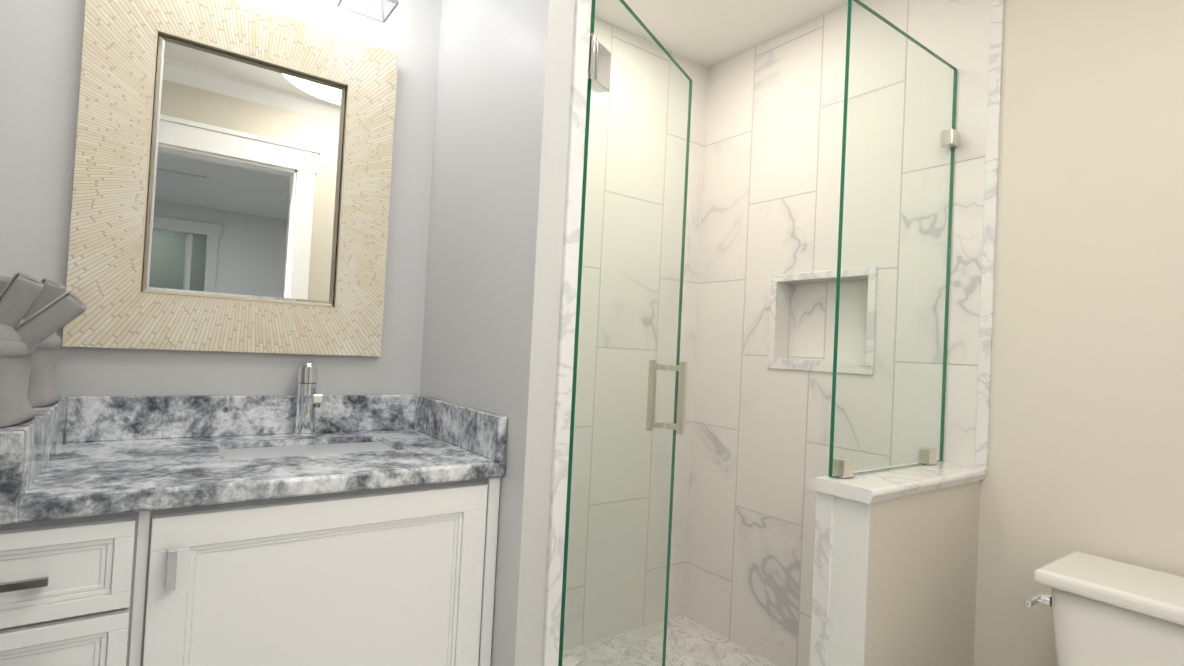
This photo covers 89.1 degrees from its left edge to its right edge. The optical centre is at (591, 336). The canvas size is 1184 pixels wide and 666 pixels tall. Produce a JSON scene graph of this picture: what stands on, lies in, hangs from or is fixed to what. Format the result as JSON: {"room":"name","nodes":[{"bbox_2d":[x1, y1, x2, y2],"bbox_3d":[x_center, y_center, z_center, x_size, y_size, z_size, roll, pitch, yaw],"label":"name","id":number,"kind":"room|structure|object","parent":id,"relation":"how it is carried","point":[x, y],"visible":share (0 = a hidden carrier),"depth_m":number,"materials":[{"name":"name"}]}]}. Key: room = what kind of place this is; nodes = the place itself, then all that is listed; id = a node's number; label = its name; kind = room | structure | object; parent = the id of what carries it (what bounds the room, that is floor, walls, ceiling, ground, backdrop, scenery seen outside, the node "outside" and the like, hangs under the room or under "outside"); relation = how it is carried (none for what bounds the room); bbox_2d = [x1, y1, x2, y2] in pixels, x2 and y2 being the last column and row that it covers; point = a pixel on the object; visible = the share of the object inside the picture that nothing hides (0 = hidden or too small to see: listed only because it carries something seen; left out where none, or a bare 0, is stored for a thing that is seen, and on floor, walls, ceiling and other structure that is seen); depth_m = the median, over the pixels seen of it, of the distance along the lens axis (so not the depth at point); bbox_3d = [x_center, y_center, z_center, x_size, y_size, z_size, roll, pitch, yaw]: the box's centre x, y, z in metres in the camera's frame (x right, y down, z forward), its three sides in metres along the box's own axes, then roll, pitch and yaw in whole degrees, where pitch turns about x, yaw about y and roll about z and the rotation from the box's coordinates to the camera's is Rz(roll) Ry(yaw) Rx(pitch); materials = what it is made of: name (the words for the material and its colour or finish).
{"room":"bathroom","nodes":[
{"label":"bathroom","id":0,"kind":"room"},
{"bbox_2d":[0,0,441,396],"bbox_3d":[-0.932,-0.077,1.461,1.033,2.420,0.120,4,-1,-36],"label":"wall","id":1,"kind":"structure","parent":0,"point":[41,44],"depth_m":1.39,"materials":[{"name":"grey paint"}]},
{"bbox_2d":[62,0,397,355],"bbox_3d":[-0.815,-0.372,1.443,0.644,0.820,0.034,4,-1,-36],"label":"framed mirror","id":2,"kind":"object","parent":1,"relation":"attached to","point":[232,176],"visible":1,"depth_m":1.41,"materials":[{"name":"beige wood"}]},
{"bbox_2d":[337,0,398,22],"bbox_3d":[-0.749,-0.988,1.409,0.572,0.275,0.153,4,-1,-36],"label":"sconce","id":3,"kind":"object","parent":1,"relation":"attached to","point":[382,11],"visible":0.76,"depth_m":1.57,"materials":[{"name":"silver metal"}]},
{"bbox_2d":[420,0,574,665],"bbox_3d":[-0.324,-0.044,1.576,0.087,2.420,0.810,4,-1,-36],"label":"wall","id":4,"kind":"structure","parent":0,"point":[494,255],"depth_m":1.31,"materials":[{"name":"grey paint"}]},
{"bbox_2d":[541,0,591,665],"bbox_3d":[-0.057,-0.037,1.275,0.036,2.420,0.032,4,-1,-36],"label":"trim","id":5,"kind":"structure","parent":4,"relation":"attached to","point":[564,370],"depth_m":1.26,"materials":[{"name":"white stone"}]},
{"bbox_2d":[558,0,692,665],"bbox_3d":[0.104,0.117,1.560,0.568,1.830,0.299,4,-1,-36],"label":"shower glass door","id":6,"kind":"structure","parent":4,"relation":"attached to","point":[599,68],"depth_m":1.54,"materials":[{"name":"green"}]},
{"bbox_2d":[563,17,707,650],"bbox_3d":[-0.021,-0.012,2.373,1.517,2.420,0.120,4,-1,-36],"label":"wall","id":7,"kind":"structure","parent":0,"point":[697,73],"depth_m":2.44,"materials":[{"name":"tile"}]},
{"bbox_2d":[595,0,852,67],"bbox_3d":[1.085,-1.287,-0.850,3.800,0.100,6.900,4,-1,-36],"label":"ceiling","id":8,"kind":"structure","parent":0,"point":[708,33],"depth_m":2.29,"materials":[{"name":"paint"}]},
{"bbox_2d":[828,481,979,665],"bbox_3d":[0.813,0.809,1.588,0.589,0.830,0.128,4,-1,-36],"label":"wall","id":9,"kind":"structure","parent":0,"point":[903,580],"depth_m":1.47,"materials":[{"name":"beige paint"}]},
{"bbox_2d":[809,462,986,665],"bbox_3d":[0.807,0.792,1.583,0.606,0.862,0.160,4,-1,-36],"label":"trim","id":10,"kind":"structure","parent":9,"relation":"on","point":[877,486],"depth_m":1.46,"materials":[{"name":"white stone"}]},
{"bbox_2d":[828,0,958,478],"bbox_3d":[0.842,-0.231,1.644,0.580,1.188,0.034,4,-1,-36],"label":"glass panel","id":11,"kind":"object","parent":10,"relation":"on","point":[841,467],"visible":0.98,"depth_m":1.62,"materials":[{"name":"green"}]},
{"bbox_2d":[683,0,1183,665],"bbox_3d":[1.345,0.039,1.606,0.210,2.420,2.730,4,-1,-36],"label":"wall","id":12,"kind":"structure","parent":0,"point":[1087,416],"depth_m":1.80,"materials":[{"name":"tile"}]},
{"bbox_2d":[767,267,877,374],"bbox_3d":[0.849,-0.051,2.186,0.098,0.361,0.421,4,-1,-36],"label":"trim","id":13,"kind":"structure","parent":12,"relation":"attached to","point":[801,365],"depth_m":2.13,"materials":[{"name":"white stone"}]},
{"bbox_2d":[974,0,1003,469],"bbox_3d":[1.148,-0.398,1.732,0.010,1.560,0.032,4,-1,-36],"label":"trim","id":14,"kind":"structure","parent":12,"relation":"attached to","point":[989,242],"depth_m":1.73,"materials":[{"name":"white stone"}]},
{"bbox_3d":[0.960,1.229,-0.903,3.800,0.100,6.900,4,-1,-36],"label":"floor","id":15,"kind":"structure","parent":0,"visible":0},
{"bbox_2d":[0,394,506,665],"bbox_3d":[-0.722,0.642,1.211,0.909,0.995,0.545,4,-1,-36],"label":"bathroom vanity","id":16,"kind":"object","parent":15,"relation":"on","point":[231,530],"visible":1,"depth_m":1.08,"materials":[{"name":"white wood"}]},
{"bbox_2d":[0,272,86,427],"bbox_3d":[-0.893,0.015,0.909,0.192,0.224,0.195,4,-1,-36],"label":"towel","id":17,"kind":"object","parent":16,"relation":"on","point":[36,315],"visible":1,"depth_m":0.84,"materials":[{"name":"white fabric"}]},
{"bbox_2d":[292,362,323,436],"bbox_3d":[-0.680,0.156,1.450,0.054,0.178,0.180,4,-1,-36],"label":"faucet","id":18,"kind":"object","parent":16,"relation":"on","point":[309,400],"visible":1,"depth_m":1.46,"materials":[{"name":"silver metal"}]},
{"bbox_2d":[562,615,776,665],"bbox_3d":[0.228,1.194,1.830,1.208,0.012,1.080,4,-1,-36],"label":"shower floor","id":19,"kind":"structure","parent":15,"relation":"on","point":[690,642],"depth_m":2.30,"materials":[{"name":"tile"}]},
{"bbox_2d":[1025,551,1183,665],"bbox_3d":[1.052,0.875,1.127,0.704,0.702,0.476,4,-1,-36],"label":"toilet","id":20,"kind":"object","parent":15,"relation":"on","point":[1107,612],"visible":0.98,"depth_m":1.28,"materials":[{"name":"ceramic"}]}
]}

